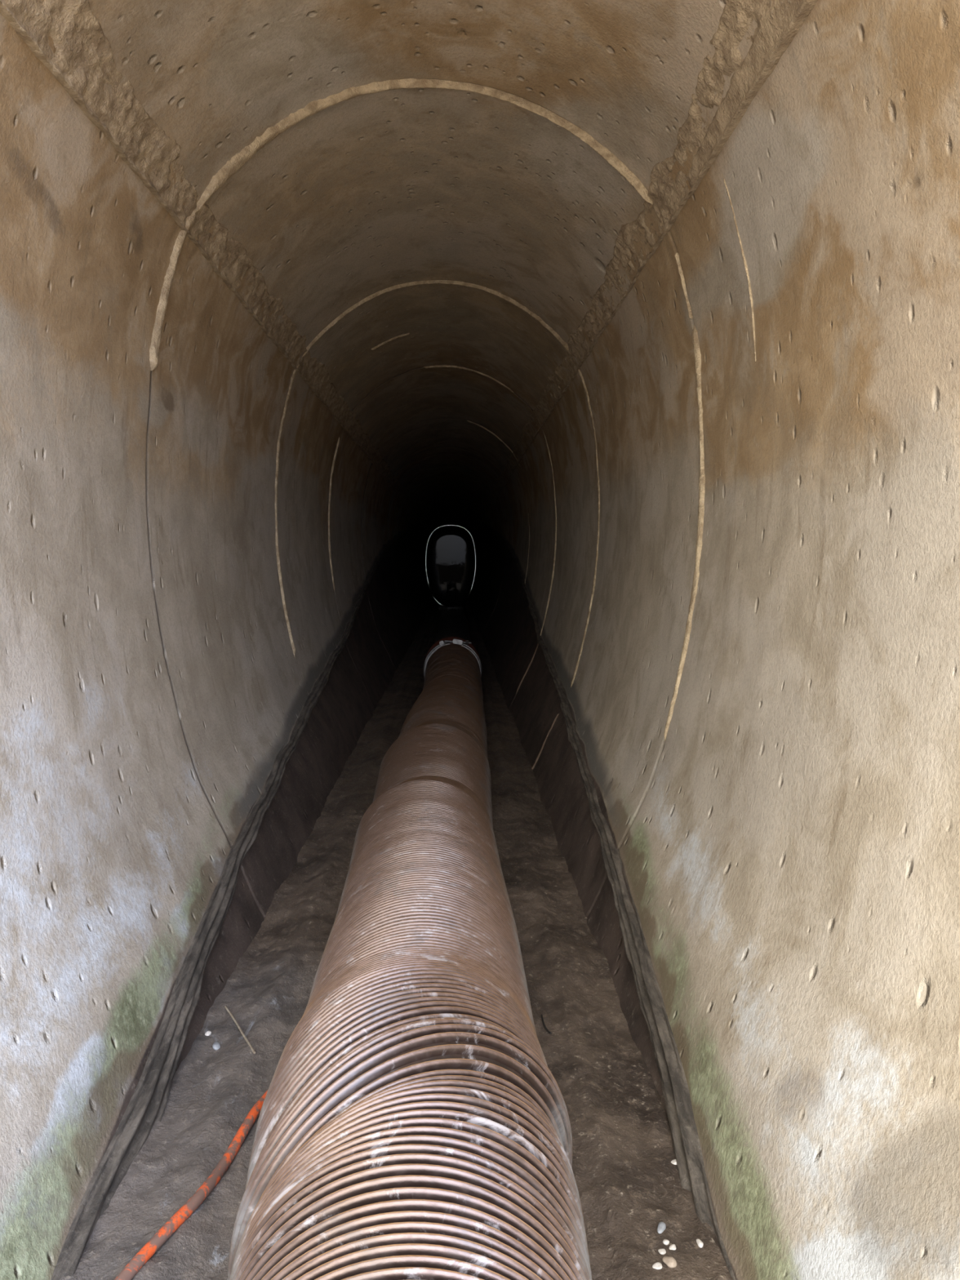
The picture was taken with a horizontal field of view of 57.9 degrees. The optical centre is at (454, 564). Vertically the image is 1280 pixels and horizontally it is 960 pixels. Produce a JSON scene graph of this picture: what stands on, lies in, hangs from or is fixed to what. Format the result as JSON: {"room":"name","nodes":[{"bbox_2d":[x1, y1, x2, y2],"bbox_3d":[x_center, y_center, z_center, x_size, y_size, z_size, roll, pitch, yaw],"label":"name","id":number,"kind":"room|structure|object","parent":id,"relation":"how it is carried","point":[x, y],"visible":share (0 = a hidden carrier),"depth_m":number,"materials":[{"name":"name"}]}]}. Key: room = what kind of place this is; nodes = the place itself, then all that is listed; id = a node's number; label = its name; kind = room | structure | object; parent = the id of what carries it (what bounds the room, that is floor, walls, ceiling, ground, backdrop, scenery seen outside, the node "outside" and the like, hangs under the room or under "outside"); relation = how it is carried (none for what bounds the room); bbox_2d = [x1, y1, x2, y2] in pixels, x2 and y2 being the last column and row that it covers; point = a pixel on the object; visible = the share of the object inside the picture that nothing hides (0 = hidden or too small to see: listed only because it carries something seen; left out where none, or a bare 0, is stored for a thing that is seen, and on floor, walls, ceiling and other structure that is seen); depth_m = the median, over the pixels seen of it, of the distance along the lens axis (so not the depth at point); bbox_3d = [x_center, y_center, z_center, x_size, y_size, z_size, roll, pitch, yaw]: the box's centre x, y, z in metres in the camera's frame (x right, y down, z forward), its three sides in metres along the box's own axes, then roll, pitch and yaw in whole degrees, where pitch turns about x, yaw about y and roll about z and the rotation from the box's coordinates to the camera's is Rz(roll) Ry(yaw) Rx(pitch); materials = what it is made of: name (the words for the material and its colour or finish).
{"room":"underground passage","nodes":[
{"label":"underground passage","id":0,"kind":"room"},
{"bbox_2d":[0,13,434,1279],"bbox_3d":[-0.517,0.022,24.010,0.305,1.618,47.980,0,0,0],"label":"wall","id":1,"kind":"structure","parent":0,"point":[153,684],"depth_m":1.58,"materials":[{"name":"concrete"}]},
{"bbox_2d":[149,212,195,370],"bbox_3d":[-0.611,-0.597,1.880,0.102,0.355,0.047,0,0,0],"label":"joint","id":2,"kind":"object","parent":1,"relation":"attached to","point":[154,349],"visible":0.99,"depth_m":1.87,"materials":[{"name":"beige concrete"}]},
{"bbox_2d":[0,0,431,533],"bbox_3d":[-0.564,-0.775,15.010,0.082,0.121,29.980,0,0,0],"label":"joint","id":3,"kind":"object","parent":1,"relation":"attached to","point":[82,61],"visible":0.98,"depth_m":1.59,"materials":[{"name":"brown concrete"}]},
{"bbox_2d":[50,546,388,1279],"bbox_3d":[-0.558,0.316,4.722,0.088,0.979,7.759,0,0,-2],"label":"ledge","id":4,"kind":"object","parent":1,"relation":"attached to","point":[146,1106],"visible":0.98,"depth_m":1.32,"materials":[{"name":"grey concrete"}]},
{"bbox_2d":[275,364,299,656],"bbox_3d":[-0.619,-0.209,3.216,0.104,1.122,0.064,0,0,0],"label":"joint","id":5,"kind":"object","parent":1,"relation":"attached to","point":[292,379],"visible":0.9,"depth_m":3.21,"materials":[{"name":"beige concrete"}]},
{"bbox_2d":[328,436,339,591],"bbox_3d":[-0.637,-0.264,4.581,0.067,0.831,0.026,0,0,0],"label":"joint","id":6,"kind":"object","parent":1,"relation":"attached to","point":[338,442],"visible":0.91,"depth_m":4.58,"materials":[{"name":"beige concrete"}]},
{"bbox_2d":[39,0,726,532],"bbox_3d":[-0.062,-0.913,24.010,1.022,0.295,47.980,0,0,0],"label":"ceiling","id":7,"kind":"structure","parent":0,"point":[362,197],"depth_m":2.10,"materials":[{"name":"concrete"}]},
{"bbox_2d":[371,333,409,350],"bbox_3d":[-0.286,-0.997,3.874,0.175,0.083,0.017,0,0,0],"label":"joint","id":8,"kind":"object","parent":7,"relation":"attached to","point":[406,334],"visible":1,"depth_m":3.87,"materials":[{"name":"beige concrete"}]},
{"bbox_2d":[192,78,653,213],"bbox_3d":[-0.068,-0.901,1.880,1.029,0.306,0.058,0,0,0],"label":"joint","id":9,"kind":"object","parent":7,"relation":"attached to","point":[237,161],"visible":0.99,"depth_m":1.88,"materials":[{"name":"beige concrete"}]},
{"bbox_2d":[302,280,571,357],"bbox_3d":[-0.061,-0.905,3.219,1.035,0.300,0.072,0,0,0],"label":"joint","id":10,"kind":"object","parent":7,"relation":"attached to","point":[509,300],"visible":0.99,"depth_m":3.21,"materials":[{"name":"beige concrete"}]},
{"bbox_2d":[423,364,514,392],"bbox_3d":[0.080,-0.979,4.580,0.484,0.150,0.034,0,0,0],"label":"joint","id":11,"kind":"object","parent":7,"relation":"attached to","point":[437,366],"visible":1,"depth_m":4.57,"materials":[{"name":"beige concrete"}]},
{"bbox_2d":[466,420,520,468],"bbox_3d":[0.289,-0.854,6.208,0.402,0.361,0.037,0,0,0],"label":"joint","id":12,"kind":"object","parent":7,"relation":"attached to","point":[479,425],"visible":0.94,"depth_m":6.20,"materials":[{"name":"beige concrete"}]},
{"bbox_2d":[471,0,817,534],"bbox_3d":[0.429,-0.784,15.010,0.095,0.141,29.980,0,0,0],"label":"joint","id":13,"kind":"object","parent":7,"relation":"attached to","point":[778,21],"visible":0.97,"depth_m":1.53,"materials":[{"name":"brown concrete"}]},
{"bbox_2d":[58,599,733,1279],"bbox_3d":[-0.061,0.771,24.010,0.752,0.065,47.980,0,0,0],"label":"floor","id":14,"kind":"structure","parent":0,"point":[628,1183],"depth_m":1.33,"materials":[{"name":"brown soil"}]},
{"bbox_2d":[114,1088,268,1279],"bbox_3d":[-0.298,0.744,1.047,0.027,0.024,0.432,0,0,14],"label":"cable","id":15,"kind":"object","parent":14,"relation":"on","point":[146,1252],"visible":0.78,"depth_m":1.00,"materials":[{"name":"orange plastic"}]},
{"bbox_2d":[204,1031,211,1035],"bbox_3d":[-0.399,0.761,1.406,0.009,0.008,0.009,0,0,30],"label":"pebble","id":16,"kind":"object","parent":14,"relation":"on","point":[208,1033],"visible":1,"depth_m":1.40,"materials":[{"name":"stone"}]},
{"bbox_2d":[212,1041,220,1050],"bbox_3d":[-0.376,0.760,1.371,0.012,0.008,0.022,0,0,-14],"label":"pebble","id":17,"kind":"object","parent":14,"relation":"on","point":[216,1045],"visible":1,"depth_m":1.36,"materials":[{"name":"grey stone"}]},
{"bbox_2d":[224,1005,255,1053],"bbox_3d":[-0.347,0.752,1.405,0.006,0.012,0.176,0,0,-28],"label":"straw","id":18,"kind":"object","parent":14,"relation":"on","point":[225,1006],"visible":1,"depth_m":1.40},
{"bbox_2d":[227,636,591,1279],"bbox_3d":[-0.025,0.593,2.857,0.359,0.346,4.782,0,0,0],"label":"pipe","id":19,"kind":"object","parent":14,"relation":"on","point":[413,1123],"visible":1,"depth_m":0.80,"materials":[{"name":"brown metal"}]},
{"bbox_2d":[424,524,476,632],"bbox_3d":[-0.039,0.157,9.603,0.573,1.191,0.442,0,0,0],"label":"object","id":20,"kind":"object","parent":14,"relation":"on","point":[450,553],"visible":0.98,"depth_m":9.38,"materials":[{"name":"black rubber"}]},
{"bbox_2d":[434,608,471,643],"bbox_3d":[-0.010,0.608,7.084,0.284,0.284,3.813,0,0,0],"label":"pipe","id":21,"kind":"object","parent":14,"relation":"on","point":[453,623],"visible":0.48,"depth_m":6.86,"materials":[{"name":"rubber"}]},
{"bbox_2d":[541,1013,551,1034],"bbox_3d":[0.148,0.748,1.412,0.006,0.004,0.059,0,0,-9],"label":"strand","id":22,"kind":"object","parent":14,"relation":"on","point":[544,1026],"visible":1,"depth_m":1.41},
{"bbox_2d":[652,1262,662,1269],"bbox_3d":[0.216,0.747,0.924,0.012,0.004,0.008,0,0,-23],"label":"pebble","id":23,"kind":"object","parent":14,"relation":"on","point":[657,1265],"visible":1,"depth_m":0.92,"materials":[{"name":"stone"}]},
{"bbox_2d":[657,1221,666,1233],"bbox_3d":[0.233,0.748,0.978,0.008,0.006,0.018,0,0,31],"label":"pebble","id":24,"kind":"object","parent":14,"relation":"on","point":[661,1225],"visible":1,"depth_m":0.98,"materials":[{"name":"grey stone"}]},
{"bbox_2d":[657,1248,666,1254],"bbox_3d":[0.227,0.751,0.948,0.008,0.003,0.007,0,0,-12],"label":"pebble","id":25,"kind":"object","parent":14,"relation":"on","point":[662,1251],"visible":1,"depth_m":0.95,"materials":[{"name":"stone"}]},
{"bbox_2d":[662,1239,669,1244],"bbox_3d":[0.234,0.749,0.959,0.007,0.004,0.007,0,0,-43],"label":"pebble","id":26,"kind":"object","parent":14,"relation":"on","point":[665,1242],"visible":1,"depth_m":0.96,"materials":[{"name":"stone"}]},
{"bbox_2d":[662,1256,676,1267],"bbox_3d":[0.230,0.747,0.929,0.016,0.008,0.013,0,0,39],"label":"pebble","id":27,"kind":"object","parent":14,"relation":"on","point":[670,1262],"visible":1,"depth_m":0.93,"materials":[{"name":"beige stone"}]},
{"bbox_2d":[669,1244,675,1249],"bbox_3d":[0.240,0.750,0.953,0.010,0.004,0.007,0,0,-40],"label":"pebble","id":28,"kind":"object","parent":14,"relation":"on","point":[673,1246],"visible":1,"depth_m":0.95,"materials":[{"name":"stone"}]},
{"bbox_2d":[671,1159,676,1164],"bbox_3d":[0.280,0.756,1.097,0.011,0.005,0.008,0,0,-17],"label":"pebble","id":29,"kind":"object","parent":14,"relation":"on","point":[673,1162],"visible":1,"depth_m":1.10,"materials":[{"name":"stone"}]},
{"bbox_2d":[696,1238,703,1247],"bbox_3d":[0.272,0.751,0.961,0.006,0.004,0.012,0,0,-11],"label":"pebble","id":30,"kind":"object","parent":14,"relation":"on","point":[700,1242],"visible":1,"depth_m":0.96,"materials":[{"name":"stone"}]},
{"bbox_2d":[467,0,959,1279],"bbox_3d":[0.394,0.022,24.010,0.306,1.617,47.980,0,0,0],"label":"wall","id":31,"kind":"structure","parent":0,"point":[788,848],"depth_m":1.20,"materials":[{"name":"concrete"}]},
{"bbox_2d":[524,512,529,582],"bbox_3d":[0.526,-0.112,6.207,0.044,0.528,0.032,0,0,0],"label":"joint","id":32,"kind":"object","parent":31,"relation":"attached to","point":[528,513],"visible":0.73,"depth_m":6.20,"materials":[{"name":"grey concrete"}]},
{"bbox_2d":[515,435,556,694],"bbox_3d":[0.435,0.000,4.578,0.226,1.410,0.028,0,0,0],"label":"joint","id":33,"kind":"object","parent":31,"relation":"attached to","point":[554,557],"visible":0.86,"depth_m":4.57,"materials":[{"name":"beige concrete"}]},
{"bbox_2d":[531,713,559,769],"bbox_3d":[0.342,0.661,3.216,0.112,0.216,0.033,0,0,0],"label":"joint","id":34,"kind":"object","parent":31,"relation":"attached to","point":[554,720],"visible":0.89,"depth_m":3.21,"materials":[{"name":"grey concrete"}]},
{"bbox_2d":[570,368,599,688],"bbox_3d":[0.489,-0.138,3.216,0.118,1.223,0.052,0,0,0],"label":"joint","id":35,"kind":"object","parent":31,"relation":"attached to","point":[579,371],"visible":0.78,"depth_m":3.21,"materials":[{"name":"beige concrete"}]},
{"bbox_2d":[506,546,735,1279],"bbox_3d":[0.434,0.318,4.722,0.095,0.984,7.759,0,0,2],"label":"ledge","id":36,"kind":"object","parent":31,"relation":"attached to","point":[687,1152],"visible":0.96,"depth_m":1.36,"materials":[{"name":"grey concrete"}]},
{"bbox_2d":[674,252,693,319],"bbox_3d":[0.501,-0.605,1.884,0.047,0.150,0.014,0,0,0],"label":"joint","id":37,"kind":"object","parent":31,"relation":"attached to","point":[677,255],"visible":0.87,"depth_m":1.88,"materials":[{"name":"beige concrete"}]},
{"bbox_2d":[663,323,705,741],"bbox_3d":[0.501,-0.066,1.880,0.094,0.920,0.048,0,0,0],"label":"joint","id":38,"kind":"object","parent":31,"relation":"attached to","point":[697,354],"visible":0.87,"depth_m":1.88,"materials":[{"name":"beige concrete"}]},
{"bbox_2d":[721,173,755,361],"bbox_3d":[0.509,-0.527,1.537,0.070,0.358,0.007,0,0,0],"label":"joint","id":39,"kind":"object","parent":31,"relation":"attached to","point":[731,203],"visible":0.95,"depth_m":1.54,"materials":[{"name":"beige concrete"}]}
]}

